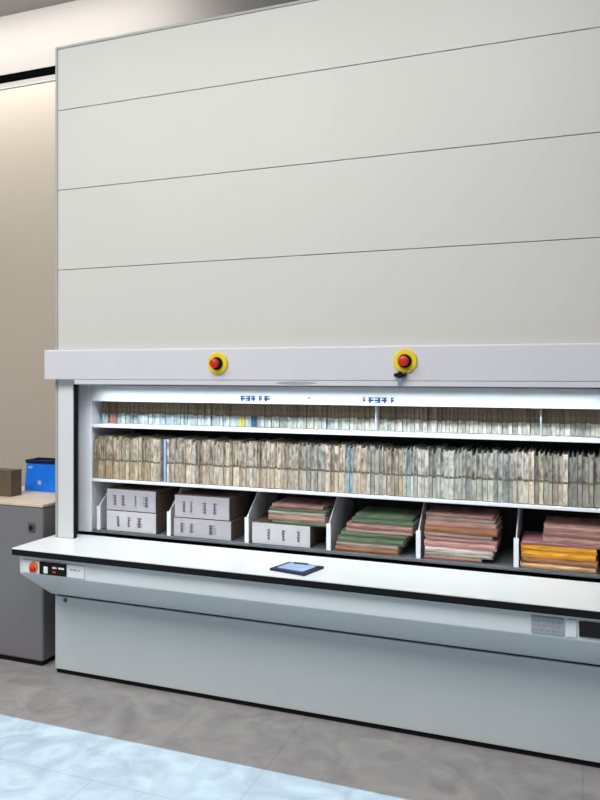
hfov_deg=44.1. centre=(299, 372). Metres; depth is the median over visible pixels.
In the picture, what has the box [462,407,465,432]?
file
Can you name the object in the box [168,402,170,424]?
file
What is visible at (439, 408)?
file
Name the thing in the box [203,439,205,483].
file
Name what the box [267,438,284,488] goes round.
file
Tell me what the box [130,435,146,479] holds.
file
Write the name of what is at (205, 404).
file
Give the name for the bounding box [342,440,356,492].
file
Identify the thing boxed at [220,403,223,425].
file
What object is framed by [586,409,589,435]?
file
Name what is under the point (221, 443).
file
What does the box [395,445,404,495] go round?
file
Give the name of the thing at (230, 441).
file
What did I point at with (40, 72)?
trim
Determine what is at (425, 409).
file
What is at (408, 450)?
file
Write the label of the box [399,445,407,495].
file
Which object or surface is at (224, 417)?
file
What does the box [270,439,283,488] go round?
file
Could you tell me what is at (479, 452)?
file
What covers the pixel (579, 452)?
file
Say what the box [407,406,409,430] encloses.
file
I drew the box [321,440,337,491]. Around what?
file
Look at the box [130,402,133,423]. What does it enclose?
file
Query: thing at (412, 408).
file
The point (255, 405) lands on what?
file
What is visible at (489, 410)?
file
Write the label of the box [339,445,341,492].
file
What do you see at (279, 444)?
file
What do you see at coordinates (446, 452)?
file
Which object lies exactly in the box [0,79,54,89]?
trim
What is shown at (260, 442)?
file
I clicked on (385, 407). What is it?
file
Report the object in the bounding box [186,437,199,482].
file
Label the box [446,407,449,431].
file
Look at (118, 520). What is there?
box
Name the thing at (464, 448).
file
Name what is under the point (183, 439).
file
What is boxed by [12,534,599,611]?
countertop
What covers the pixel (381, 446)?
file
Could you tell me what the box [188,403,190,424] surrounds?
file
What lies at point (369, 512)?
folder
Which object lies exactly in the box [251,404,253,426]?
file
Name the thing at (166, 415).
file
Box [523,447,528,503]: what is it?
file
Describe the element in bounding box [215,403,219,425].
file
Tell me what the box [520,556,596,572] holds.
folder
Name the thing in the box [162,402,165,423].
file
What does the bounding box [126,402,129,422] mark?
file
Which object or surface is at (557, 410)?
file
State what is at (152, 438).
file
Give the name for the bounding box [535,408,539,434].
file
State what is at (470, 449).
file
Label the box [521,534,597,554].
folder
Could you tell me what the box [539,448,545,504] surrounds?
file
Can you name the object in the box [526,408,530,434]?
file
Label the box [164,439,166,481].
divider
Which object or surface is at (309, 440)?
file
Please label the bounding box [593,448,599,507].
file
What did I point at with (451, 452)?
file
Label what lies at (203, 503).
box
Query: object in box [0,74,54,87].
trim
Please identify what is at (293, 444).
file
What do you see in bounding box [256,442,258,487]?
file
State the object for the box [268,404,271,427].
file
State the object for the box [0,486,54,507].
countertop
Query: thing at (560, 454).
file
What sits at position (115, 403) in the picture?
file
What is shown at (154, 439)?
file
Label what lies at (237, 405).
file
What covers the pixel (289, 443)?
file
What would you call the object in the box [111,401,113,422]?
file
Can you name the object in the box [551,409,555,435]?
file
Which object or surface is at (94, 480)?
shelf
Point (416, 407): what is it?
file
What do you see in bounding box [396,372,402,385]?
key
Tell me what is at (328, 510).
folder
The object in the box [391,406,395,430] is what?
file
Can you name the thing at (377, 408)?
divider
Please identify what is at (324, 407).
file
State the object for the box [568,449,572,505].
file
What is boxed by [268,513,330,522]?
folder
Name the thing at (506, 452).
file
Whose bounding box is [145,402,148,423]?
file
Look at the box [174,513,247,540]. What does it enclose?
box
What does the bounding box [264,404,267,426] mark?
file
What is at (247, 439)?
file
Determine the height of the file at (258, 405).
0.178 m
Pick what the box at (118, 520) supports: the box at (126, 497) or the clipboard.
the box at (126, 497)
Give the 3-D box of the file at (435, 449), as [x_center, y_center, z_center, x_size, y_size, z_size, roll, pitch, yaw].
[0.648,0.461,3.464,0.018,0.221,0.201,0,0,21]
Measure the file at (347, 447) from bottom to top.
0.228 m
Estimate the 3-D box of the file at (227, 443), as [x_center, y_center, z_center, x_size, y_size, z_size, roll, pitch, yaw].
[-0.330,0.461,3.834,0.018,0.221,0.201,0,0,21]
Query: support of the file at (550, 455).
on the carousel
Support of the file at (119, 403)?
on the carousel
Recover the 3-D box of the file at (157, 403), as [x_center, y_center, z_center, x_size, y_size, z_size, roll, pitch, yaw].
[-0.729,0.189,4.066,0.024,0.173,0.201,0,0,21]
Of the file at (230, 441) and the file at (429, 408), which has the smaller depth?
the file at (429, 408)
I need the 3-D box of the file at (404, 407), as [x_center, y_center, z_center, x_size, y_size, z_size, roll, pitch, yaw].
[0.530,0.187,3.588,0.020,0.177,0.201,0,0,21]
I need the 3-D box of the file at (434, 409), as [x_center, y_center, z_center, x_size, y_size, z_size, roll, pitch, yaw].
[0.660,0.188,3.530,0.024,0.174,0.201,0,0,21]
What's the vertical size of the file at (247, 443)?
0.226 m
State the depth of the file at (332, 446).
3.55 m
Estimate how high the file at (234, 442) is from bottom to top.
0.226 m
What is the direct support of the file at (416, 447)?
on the carousel
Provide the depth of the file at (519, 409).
3.31 m
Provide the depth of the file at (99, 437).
4.03 m
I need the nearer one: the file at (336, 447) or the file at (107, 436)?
the file at (336, 447)
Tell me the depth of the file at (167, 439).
3.87 m
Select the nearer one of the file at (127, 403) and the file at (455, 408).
the file at (455, 408)
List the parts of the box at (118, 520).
lid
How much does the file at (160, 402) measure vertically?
0.177 m
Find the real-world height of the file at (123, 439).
0.227 m
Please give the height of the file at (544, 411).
0.178 m
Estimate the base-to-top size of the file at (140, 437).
0.234 m
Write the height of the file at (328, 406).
0.174 m
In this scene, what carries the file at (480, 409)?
on the carousel
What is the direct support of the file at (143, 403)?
on the carousel
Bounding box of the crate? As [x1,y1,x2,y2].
[25,457,54,492]
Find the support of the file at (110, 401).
on the carousel
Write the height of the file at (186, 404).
0.173 m
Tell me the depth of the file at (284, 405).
3.71 m
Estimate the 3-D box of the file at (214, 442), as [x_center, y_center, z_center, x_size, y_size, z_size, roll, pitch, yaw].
[-0.396,0.460,3.862,0.020,0.223,0.201,0,0,21]
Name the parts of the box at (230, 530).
lid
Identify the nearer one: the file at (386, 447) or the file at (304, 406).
the file at (386, 447)
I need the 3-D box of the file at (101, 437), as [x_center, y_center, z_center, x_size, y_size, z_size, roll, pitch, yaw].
[-1.040,0.460,4.109,0.015,0.223,0.201,0,0,21]
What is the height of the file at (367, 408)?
0.174 m
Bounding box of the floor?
[0,659,599,799]
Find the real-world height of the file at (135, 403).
0.173 m
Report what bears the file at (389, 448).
on the carousel
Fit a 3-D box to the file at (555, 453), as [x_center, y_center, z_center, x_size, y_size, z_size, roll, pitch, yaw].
[1.133,0.459,3.276,0.020,0.224,0.201,0,0,21]
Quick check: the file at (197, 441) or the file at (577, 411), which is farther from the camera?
the file at (197, 441)
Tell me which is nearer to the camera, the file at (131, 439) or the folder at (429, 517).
the folder at (429, 517)
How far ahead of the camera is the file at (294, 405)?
3.69 m
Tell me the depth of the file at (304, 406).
3.67 m
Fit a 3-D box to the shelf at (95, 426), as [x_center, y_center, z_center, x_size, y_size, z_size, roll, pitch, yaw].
[0.185,0.285,3.745,2.656,0.019,0.420,0,0,21]
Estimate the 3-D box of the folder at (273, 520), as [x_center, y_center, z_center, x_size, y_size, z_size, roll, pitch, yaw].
[0.035,0.734,3.716,0.288,0.017,0.222,0,0,22]
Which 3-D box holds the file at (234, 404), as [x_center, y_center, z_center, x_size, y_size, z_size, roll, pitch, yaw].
[-0.301,0.189,3.901,0.015,0.172,0.201,0,0,21]
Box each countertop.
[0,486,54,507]
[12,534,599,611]
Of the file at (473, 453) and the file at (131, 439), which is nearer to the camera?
the file at (473, 453)
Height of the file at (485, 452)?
0.224 m
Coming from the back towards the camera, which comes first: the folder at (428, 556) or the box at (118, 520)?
the box at (118, 520)
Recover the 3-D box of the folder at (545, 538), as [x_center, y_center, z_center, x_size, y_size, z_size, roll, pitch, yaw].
[1.229,0.721,3.267,0.293,0.026,0.222,0,0,21]
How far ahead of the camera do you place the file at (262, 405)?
3.75 m
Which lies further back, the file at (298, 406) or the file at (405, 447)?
the file at (298, 406)
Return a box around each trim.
[0,66,54,83]
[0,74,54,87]
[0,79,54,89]
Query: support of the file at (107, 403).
on the carousel
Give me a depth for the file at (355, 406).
3.59 m
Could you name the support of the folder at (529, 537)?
on the folder at (586, 551)
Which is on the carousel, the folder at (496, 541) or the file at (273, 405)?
the file at (273, 405)
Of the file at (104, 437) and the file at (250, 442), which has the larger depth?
the file at (104, 437)
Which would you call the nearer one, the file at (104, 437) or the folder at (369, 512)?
the folder at (369, 512)
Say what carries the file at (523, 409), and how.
on the carousel
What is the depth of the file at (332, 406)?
3.62 m
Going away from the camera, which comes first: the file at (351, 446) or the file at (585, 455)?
the file at (585, 455)
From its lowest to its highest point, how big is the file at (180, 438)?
0.236 m
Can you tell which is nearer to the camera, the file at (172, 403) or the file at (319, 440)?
the file at (319, 440)
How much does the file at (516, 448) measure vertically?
0.234 m
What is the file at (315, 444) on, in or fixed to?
on the carousel
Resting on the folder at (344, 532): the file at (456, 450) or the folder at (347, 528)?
the folder at (347, 528)
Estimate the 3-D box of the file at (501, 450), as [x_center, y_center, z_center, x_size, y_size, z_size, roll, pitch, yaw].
[0.919,0.457,3.358,0.020,0.229,0.201,0,0,21]
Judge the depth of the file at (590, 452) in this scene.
3.13 m
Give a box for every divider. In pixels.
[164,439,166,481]
[375,406,379,431]
[540,408,541,435]
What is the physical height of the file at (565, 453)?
0.226 m
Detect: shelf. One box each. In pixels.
[92,423,599,442]
[92,478,599,512]
[92,527,599,578]
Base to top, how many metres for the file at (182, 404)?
0.177 m
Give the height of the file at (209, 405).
0.174 m
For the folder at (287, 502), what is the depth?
3.67 m
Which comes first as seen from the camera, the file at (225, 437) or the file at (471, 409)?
the file at (471, 409)
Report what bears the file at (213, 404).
on the carousel
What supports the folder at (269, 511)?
on the folder at (316, 519)
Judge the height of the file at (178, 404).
0.176 m
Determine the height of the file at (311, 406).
0.173 m
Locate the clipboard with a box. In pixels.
[270,562,323,575]
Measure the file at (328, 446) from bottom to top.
0.226 m
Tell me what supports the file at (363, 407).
on the carousel
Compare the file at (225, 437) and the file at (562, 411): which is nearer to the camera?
the file at (562, 411)
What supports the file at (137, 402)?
on the carousel
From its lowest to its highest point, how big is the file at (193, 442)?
0.225 m
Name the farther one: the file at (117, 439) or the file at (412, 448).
the file at (117, 439)
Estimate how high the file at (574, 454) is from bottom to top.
0.232 m
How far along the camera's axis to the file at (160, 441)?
3.89 m
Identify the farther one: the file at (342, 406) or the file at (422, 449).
the file at (342, 406)
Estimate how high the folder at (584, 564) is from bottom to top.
0.026 m
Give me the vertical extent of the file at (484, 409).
0.171 m
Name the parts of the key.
blade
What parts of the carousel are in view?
red knob, control panel, post, panel, panel, edge trim, panel, fascia panel, fascia panel, fascia panel, fascia panel, frame, shutter rail, panel, name plate, plate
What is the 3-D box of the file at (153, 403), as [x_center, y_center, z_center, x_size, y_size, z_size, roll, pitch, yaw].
[-0.750,0.188,4.075,0.020,0.175,0.201,0,0,21]
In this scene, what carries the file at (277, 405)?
on the carousel
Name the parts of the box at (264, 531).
lid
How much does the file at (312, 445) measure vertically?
0.226 m
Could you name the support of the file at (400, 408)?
on the carousel
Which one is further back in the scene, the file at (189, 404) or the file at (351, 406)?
the file at (189, 404)
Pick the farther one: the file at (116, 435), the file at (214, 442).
the file at (116, 435)
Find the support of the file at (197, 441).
on the carousel
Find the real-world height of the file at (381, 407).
0.177 m
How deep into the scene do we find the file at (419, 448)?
3.40 m
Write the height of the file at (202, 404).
0.173 m
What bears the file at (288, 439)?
on the carousel
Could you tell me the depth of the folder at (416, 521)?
3.47 m
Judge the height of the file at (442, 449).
0.229 m
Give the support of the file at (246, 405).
on the carousel
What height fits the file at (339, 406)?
0.168 m
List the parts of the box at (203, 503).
lid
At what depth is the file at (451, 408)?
3.42 m
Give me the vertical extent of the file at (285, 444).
0.227 m
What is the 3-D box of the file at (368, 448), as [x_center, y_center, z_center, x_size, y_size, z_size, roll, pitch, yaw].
[0.356,0.458,3.573,0.018,0.228,0.201,0,0,21]
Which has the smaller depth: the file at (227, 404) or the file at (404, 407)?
the file at (404, 407)
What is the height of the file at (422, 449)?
0.224 m
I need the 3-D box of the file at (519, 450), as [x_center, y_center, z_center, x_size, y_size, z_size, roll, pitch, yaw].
[0.999,0.454,3.333,0.024,0.236,0.201,0,0,21]
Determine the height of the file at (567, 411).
0.171 m
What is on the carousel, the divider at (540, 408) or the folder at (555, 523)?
the divider at (540, 408)
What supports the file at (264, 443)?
on the carousel
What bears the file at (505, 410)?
on the carousel
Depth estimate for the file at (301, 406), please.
3.68 m
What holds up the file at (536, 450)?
on the carousel
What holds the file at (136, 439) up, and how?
on the carousel
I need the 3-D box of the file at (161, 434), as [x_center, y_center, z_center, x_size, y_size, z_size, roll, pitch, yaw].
[-0.779,0.455,4.008,0.018,0.233,0.201,0,0,21]
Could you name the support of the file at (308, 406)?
on the carousel
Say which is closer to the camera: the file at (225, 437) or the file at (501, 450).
the file at (501, 450)
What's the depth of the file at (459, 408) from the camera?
3.41 m
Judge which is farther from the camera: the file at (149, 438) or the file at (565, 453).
the file at (149, 438)
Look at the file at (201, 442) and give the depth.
3.80 m
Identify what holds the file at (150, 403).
on the carousel
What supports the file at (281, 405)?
on the carousel
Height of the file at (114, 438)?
0.225 m
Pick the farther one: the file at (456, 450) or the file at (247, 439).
the file at (247, 439)
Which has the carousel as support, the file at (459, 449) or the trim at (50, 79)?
the file at (459, 449)
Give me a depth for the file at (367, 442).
3.49 m
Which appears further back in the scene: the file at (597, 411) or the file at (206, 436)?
the file at (206, 436)
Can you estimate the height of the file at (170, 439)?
0.230 m
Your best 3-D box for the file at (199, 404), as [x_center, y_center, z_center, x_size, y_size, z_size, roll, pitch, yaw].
[-0.492,0.191,3.975,0.018,0.169,0.201,0,0,21]
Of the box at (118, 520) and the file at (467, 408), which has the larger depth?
the box at (118, 520)
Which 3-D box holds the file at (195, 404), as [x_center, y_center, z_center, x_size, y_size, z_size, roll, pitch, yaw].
[-0.513,0.189,3.980,0.020,0.173,0.201,0,0,21]
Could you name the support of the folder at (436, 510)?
on the folder at (429, 517)
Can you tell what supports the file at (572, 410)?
on the carousel
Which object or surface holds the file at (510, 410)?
on the carousel
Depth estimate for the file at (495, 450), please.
3.27 m
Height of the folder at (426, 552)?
0.018 m
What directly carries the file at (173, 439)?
on the carousel
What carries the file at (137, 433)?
on the carousel
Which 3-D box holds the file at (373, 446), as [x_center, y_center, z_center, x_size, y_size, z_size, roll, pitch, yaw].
[0.375,0.455,3.569,0.018,0.234,0.201,0,0,21]
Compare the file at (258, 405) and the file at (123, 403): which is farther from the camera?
the file at (123, 403)
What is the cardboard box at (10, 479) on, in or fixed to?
on the countertop
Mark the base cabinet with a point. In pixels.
(27, 610)
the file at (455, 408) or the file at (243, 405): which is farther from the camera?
the file at (243, 405)
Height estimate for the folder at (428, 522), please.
0.024 m
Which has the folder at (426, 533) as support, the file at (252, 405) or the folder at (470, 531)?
the folder at (470, 531)
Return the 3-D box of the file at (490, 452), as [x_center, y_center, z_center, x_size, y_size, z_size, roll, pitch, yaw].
[0.881,0.459,3.378,0.024,0.225,0.201,0,0,21]
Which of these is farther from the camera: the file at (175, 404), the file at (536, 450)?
the file at (175, 404)
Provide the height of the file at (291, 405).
0.173 m
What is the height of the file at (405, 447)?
0.226 m
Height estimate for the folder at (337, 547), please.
0.024 m
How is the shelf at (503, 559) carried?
attached to the carousel
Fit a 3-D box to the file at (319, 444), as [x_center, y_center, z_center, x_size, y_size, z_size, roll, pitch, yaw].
[0.130,0.457,3.664,0.018,0.229,0.201,0,0,21]
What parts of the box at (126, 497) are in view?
lid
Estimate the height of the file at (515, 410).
0.172 m
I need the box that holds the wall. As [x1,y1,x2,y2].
[0,0,298,485]
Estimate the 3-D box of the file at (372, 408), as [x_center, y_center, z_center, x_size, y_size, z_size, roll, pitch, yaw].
[0.383,0.189,3.639,0.024,0.174,0.201,0,0,21]
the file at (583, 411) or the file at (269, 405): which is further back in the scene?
the file at (269, 405)
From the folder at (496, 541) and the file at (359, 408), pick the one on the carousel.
the file at (359, 408)
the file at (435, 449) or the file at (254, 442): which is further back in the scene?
the file at (254, 442)
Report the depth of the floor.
3.08 m
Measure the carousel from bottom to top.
3.339 m
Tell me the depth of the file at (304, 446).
3.60 m
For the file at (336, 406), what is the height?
0.168 m
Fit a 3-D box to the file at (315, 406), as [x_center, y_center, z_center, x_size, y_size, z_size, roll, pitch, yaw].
[0.113,0.188,3.745,0.018,0.176,0.201,0,0,21]
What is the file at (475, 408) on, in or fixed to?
on the carousel
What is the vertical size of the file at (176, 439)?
0.233 m
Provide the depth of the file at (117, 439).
3.99 m
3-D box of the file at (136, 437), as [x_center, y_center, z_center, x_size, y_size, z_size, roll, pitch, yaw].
[-0.848,0.459,4.036,0.018,0.225,0.201,0,0,21]
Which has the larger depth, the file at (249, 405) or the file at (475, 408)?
the file at (249, 405)
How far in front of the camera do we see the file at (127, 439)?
3.96 m
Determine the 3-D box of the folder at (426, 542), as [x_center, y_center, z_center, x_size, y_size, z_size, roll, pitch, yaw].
[0.758,0.779,3.439,0.325,0.026,0.222,0,0,21]
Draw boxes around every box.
[0,468,21,496]
[107,483,179,512]
[107,508,169,533]
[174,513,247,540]
[175,488,250,520]
[252,514,325,547]
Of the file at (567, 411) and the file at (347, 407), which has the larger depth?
the file at (347, 407)
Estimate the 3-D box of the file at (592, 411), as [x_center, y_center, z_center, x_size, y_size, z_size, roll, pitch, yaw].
[1.299,0.190,3.286,0.018,0.170,0.201,0,0,21]
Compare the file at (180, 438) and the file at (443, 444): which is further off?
the file at (180, 438)
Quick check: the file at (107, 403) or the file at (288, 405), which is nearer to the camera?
the file at (288, 405)
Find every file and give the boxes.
[94,437,97,477]
[98,433,119,477]
[101,437,102,477]
[102,401,104,422]
[103,433,121,478]
[105,401,109,422]
[106,433,123,478]
[109,401,110,422]
[109,433,132,478]
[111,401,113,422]
[113,436,118,478]
[114,402,117,422]
[116,438,118,478]
[117,402,120,422]
[119,433,142,478]
[121,434,142,479]
[122,402,125,422]
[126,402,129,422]
[126,435,145,479]
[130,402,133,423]
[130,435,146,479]
[133,437,138,479]
[134,402,136,422]
[135,438,138,479]
[137,402,138,423]
[139,402,141,423]
[139,434,158,480]
[142,402,144,423]
[142,437,144,480]
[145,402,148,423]
[145,434,164,480]
[147,435,164,480]
[149,402,151,423]
[151,435,172,480]
[152,402,155,423]
[154,439,155,480]
[156,402,159,423]
[156,436,175,481]
[160,402,161,423]
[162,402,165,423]
[165,402,167,423]
[167,439,168,481]
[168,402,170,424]
[169,436,183,482]
[170,402,173,424]
[172,436,184,482]
[174,402,176,424]
[175,435,191,482]
[177,403,180,424]
[179,435,199,482]
[181,403,184,424]
[182,436,203,482]
[184,403,187,424]
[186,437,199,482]
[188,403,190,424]
[189,436,207,483]
[191,403,193,424]
[191,437,209,483]
[194,403,197,424]
[196,437,213,483]
[198,403,200,424]
[200,441,202,483]
[201,403,203,425]
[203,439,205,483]
[204,403,206,425]
[206,436,223,484]
[207,403,211,425]
[210,436,230,484]
[211,403,214,425]
[213,438,230,484]
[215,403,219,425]
[217,438,234,484]
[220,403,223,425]
[220,440,228,485]
[223,403,225,425]
[224,441,228,484]
[226,403,229,425]
[226,442,228,485]
[229,437,246,485]
[230,403,232,425]
[233,403,235,425]
[233,441,235,485]
[236,403,238,426]
[236,438,254,485]
[239,404,241,426]
[239,439,255,486]
[242,404,244,426]
[242,443,245,486]
[245,404,247,426]
[246,439,259,486]
[248,404,250,426]
[249,438,265,487]
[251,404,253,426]
[253,438,268,487]
[254,404,256,426]
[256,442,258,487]
[257,404,260,426]
[259,438,274,487]
[261,404,264,426]
[262,441,266,487]
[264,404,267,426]
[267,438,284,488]
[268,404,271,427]
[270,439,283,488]
[272,404,275,426]
[275,438,292,488]
[276,404,279,427]
[278,443,280,488]
[279,404,282,427]
[281,439,295,488]
[283,404,286,427]
[284,440,296,489]
[287,404,289,427]
[288,439,303,488]
[290,404,292,427]
[291,442,298,489]
[293,404,296,427]
[295,443,298,489]
[297,404,299,427]
[299,439,315,489]
[300,405,302,427]
[302,443,306,489]
[303,405,306,428]
[307,405,309,428]
[307,439,323,490]
[310,405,313,428]
[311,441,321,490]
[314,405,316,428]
[314,440,327,490]
[317,405,321,428]
[318,441,327,490]
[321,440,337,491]
[322,405,326,428]
[325,442,338,491]
[327,405,330,428]
[331,405,334,428]
[331,441,343,491]
[334,441,346,491]
[335,405,337,428]
[338,405,340,428]
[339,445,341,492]
[341,405,344,428]
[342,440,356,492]
[345,405,349,429]
[345,442,357,492]
[350,405,353,429]
[350,442,360,492]
[353,441,364,493]
[354,405,356,429]
[357,405,361,429]
[357,441,371,493]
[361,442,372,493]
[362,406,364,429]
[365,406,369,429]
[366,442,377,493]
[370,406,374,429]
[371,441,384,493]
[375,446,378,494]
[379,441,392,494]
[380,406,383,430]
[383,444,392,494]
[384,406,386,430]
[387,406,390,430]
[387,444,397,495]
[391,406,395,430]
[391,444,400,495]
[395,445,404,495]
[396,406,397,430]
[398,406,402,430]
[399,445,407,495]
[402,444,411,496]
[403,406,406,430]
[406,444,415,496]
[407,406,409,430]
[410,406,414,431]
[411,446,413,496]
[414,443,425,496]
[415,406,418,431]
[418,444,426,496]
[419,406,422,431]
[421,445,429,497]
[423,407,427,431]
[424,448,427,497]
[428,407,431,431]
[428,443,439,497]
[432,407,437,431]
[433,448,436,497]
[437,443,446,498]
[438,407,441,431]
[440,445,450,498]
[442,407,445,431]
[444,446,451,498]
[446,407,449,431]
[449,446,457,499]
[450,407,453,432]
[454,407,457,432]
[454,446,461,499]
[458,407,461,432]
[458,445,464,499]
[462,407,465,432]
[462,444,471,499]
[466,407,468,432]
[466,445,476,499]
[469,407,473,432]
[471,447,477,500]
[474,407,477,432]
[476,445,486,500]
[478,407,482,433]
[483,408,486,433]
[483,447,488,500]
[487,408,491,433]
[488,447,492,500]
[492,408,496,433]
[493,445,501,501]
[497,408,502,433]
[498,446,506,502]
[503,408,507,433]
[503,448,510,502]
[508,408,512,433]
[509,448,513,502]
[513,408,517,433]
[513,446,517,503]
[517,446,525,503]
[518,408,521,434]
[522,408,525,434]
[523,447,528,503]
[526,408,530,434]
[529,446,536,503]
[531,408,534,434]
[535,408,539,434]
[535,447,540,504]
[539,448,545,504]
[542,408,546,434]
[544,447,549,504]
[547,409,550,434]
[548,449,553,505]
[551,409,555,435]
[553,449,558,505]
[556,409,559,435]
[558,450,562,505]
[560,409,564,435]
[563,450,568,506]
[565,409,570,435]
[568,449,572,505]
[571,409,574,435]
[573,448,576,506]
[575,409,580,435]
[578,451,581,507]
[581,409,585,435]
[583,452,588,507]
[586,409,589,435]
[589,450,592,507]
[590,409,594,436]
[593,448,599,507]
[595,409,599,436]
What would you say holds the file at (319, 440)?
on the carousel
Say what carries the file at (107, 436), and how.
on the carousel
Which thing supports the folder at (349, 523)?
on the folder at (347, 528)
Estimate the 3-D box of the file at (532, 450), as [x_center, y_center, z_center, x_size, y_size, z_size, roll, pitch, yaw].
[1.041,0.454,3.306,0.020,0.236,0.201,0,0,21]
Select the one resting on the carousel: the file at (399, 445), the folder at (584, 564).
the file at (399, 445)
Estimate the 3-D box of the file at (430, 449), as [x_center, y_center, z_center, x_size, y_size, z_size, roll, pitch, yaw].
[0.629,0.454,3.464,0.018,0.234,0.201,0,0,21]
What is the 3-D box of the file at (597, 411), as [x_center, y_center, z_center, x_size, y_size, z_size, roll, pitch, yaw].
[1.320,0.188,3.281,0.024,0.174,0.201,0,0,21]
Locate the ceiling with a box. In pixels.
[0,0,75,16]
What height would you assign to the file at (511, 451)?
0.223 m
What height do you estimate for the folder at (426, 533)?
0.022 m
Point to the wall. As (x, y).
(27, 113)
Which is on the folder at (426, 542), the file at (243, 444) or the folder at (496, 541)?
the folder at (496, 541)
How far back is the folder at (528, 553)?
3.19 m
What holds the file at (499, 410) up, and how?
on the carousel
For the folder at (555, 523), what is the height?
0.024 m
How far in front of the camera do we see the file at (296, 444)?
3.61 m
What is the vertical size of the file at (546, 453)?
0.232 m
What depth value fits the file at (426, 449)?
3.38 m
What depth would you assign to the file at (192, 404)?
3.90 m
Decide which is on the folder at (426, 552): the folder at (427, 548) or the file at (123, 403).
the folder at (427, 548)
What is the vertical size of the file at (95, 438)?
0.222 m
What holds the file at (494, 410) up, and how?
on the carousel
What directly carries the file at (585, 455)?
on the carousel
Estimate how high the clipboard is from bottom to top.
0.018 m
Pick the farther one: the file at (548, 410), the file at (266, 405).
the file at (266, 405)
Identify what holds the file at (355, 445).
on the carousel
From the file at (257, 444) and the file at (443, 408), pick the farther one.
the file at (257, 444)
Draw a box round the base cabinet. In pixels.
[0,486,54,665]
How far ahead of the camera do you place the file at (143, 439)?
3.93 m
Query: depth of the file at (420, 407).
3.46 m
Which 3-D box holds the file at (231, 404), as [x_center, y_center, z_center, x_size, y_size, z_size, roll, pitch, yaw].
[-0.316,0.190,3.914,0.020,0.171,0.201,0,0,21]
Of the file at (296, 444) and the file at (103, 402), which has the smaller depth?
the file at (296, 444)
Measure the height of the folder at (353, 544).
0.020 m
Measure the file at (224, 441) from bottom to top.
0.224 m
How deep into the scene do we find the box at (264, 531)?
3.65 m
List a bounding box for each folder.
[268,510,331,516]
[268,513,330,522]
[270,505,333,513]
[272,496,335,509]
[272,519,328,526]
[335,544,407,555]
[336,540,401,550]
[338,534,413,546]
[341,527,410,540]
[346,526,418,535]
[347,519,418,531]
[352,515,420,527]
[355,506,421,521]
[424,531,494,540]
[424,538,500,551]
[424,549,497,559]
[424,554,483,562]
[425,516,501,529]
[425,521,503,536]
[425,532,502,545]
[425,546,494,555]
[426,505,498,519]
[426,511,500,524]
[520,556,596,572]
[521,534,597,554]
[521,549,596,561]
[522,531,599,548]
[522,551,597,568]
[542,531,599,545]
[543,529,599,539]
[544,515,599,533]
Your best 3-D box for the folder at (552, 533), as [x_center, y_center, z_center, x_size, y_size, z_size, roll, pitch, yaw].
[1.232,0.695,3.262,0.292,0.026,0.222,0,0,22]
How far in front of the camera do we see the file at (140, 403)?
4.01 m
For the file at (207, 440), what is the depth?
3.78 m
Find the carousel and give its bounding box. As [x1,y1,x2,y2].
[12,0,599,767]
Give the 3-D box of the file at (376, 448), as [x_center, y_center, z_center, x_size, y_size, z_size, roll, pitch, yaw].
[0.395,0.461,3.562,0.020,0.221,0.201,0,0,21]
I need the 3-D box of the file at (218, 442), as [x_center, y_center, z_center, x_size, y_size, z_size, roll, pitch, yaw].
[-0.379,0.460,3.853,0.015,0.222,0.201,0,0,21]
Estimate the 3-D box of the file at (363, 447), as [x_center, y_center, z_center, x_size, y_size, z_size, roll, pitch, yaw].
[0.334,0.458,3.577,0.024,0.228,0.201,0,0,21]
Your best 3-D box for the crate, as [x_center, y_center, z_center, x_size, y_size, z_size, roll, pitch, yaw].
[-1.480,0.621,4.499,0.380,0.190,0.124,0,0,21]
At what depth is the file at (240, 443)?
3.71 m
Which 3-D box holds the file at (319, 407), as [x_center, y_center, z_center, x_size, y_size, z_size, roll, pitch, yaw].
[0.131,0.186,3.729,0.024,0.178,0.201,0,0,21]
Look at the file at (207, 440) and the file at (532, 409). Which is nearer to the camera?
the file at (532, 409)
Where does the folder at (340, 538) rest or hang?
on the folder at (353, 544)
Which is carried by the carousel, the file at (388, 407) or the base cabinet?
the file at (388, 407)
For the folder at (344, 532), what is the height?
0.026 m
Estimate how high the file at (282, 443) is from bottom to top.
0.230 m
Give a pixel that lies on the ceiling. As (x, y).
(7, 7)
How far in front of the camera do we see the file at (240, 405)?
3.79 m
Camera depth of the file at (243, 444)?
3.70 m
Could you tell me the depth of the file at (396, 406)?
3.51 m

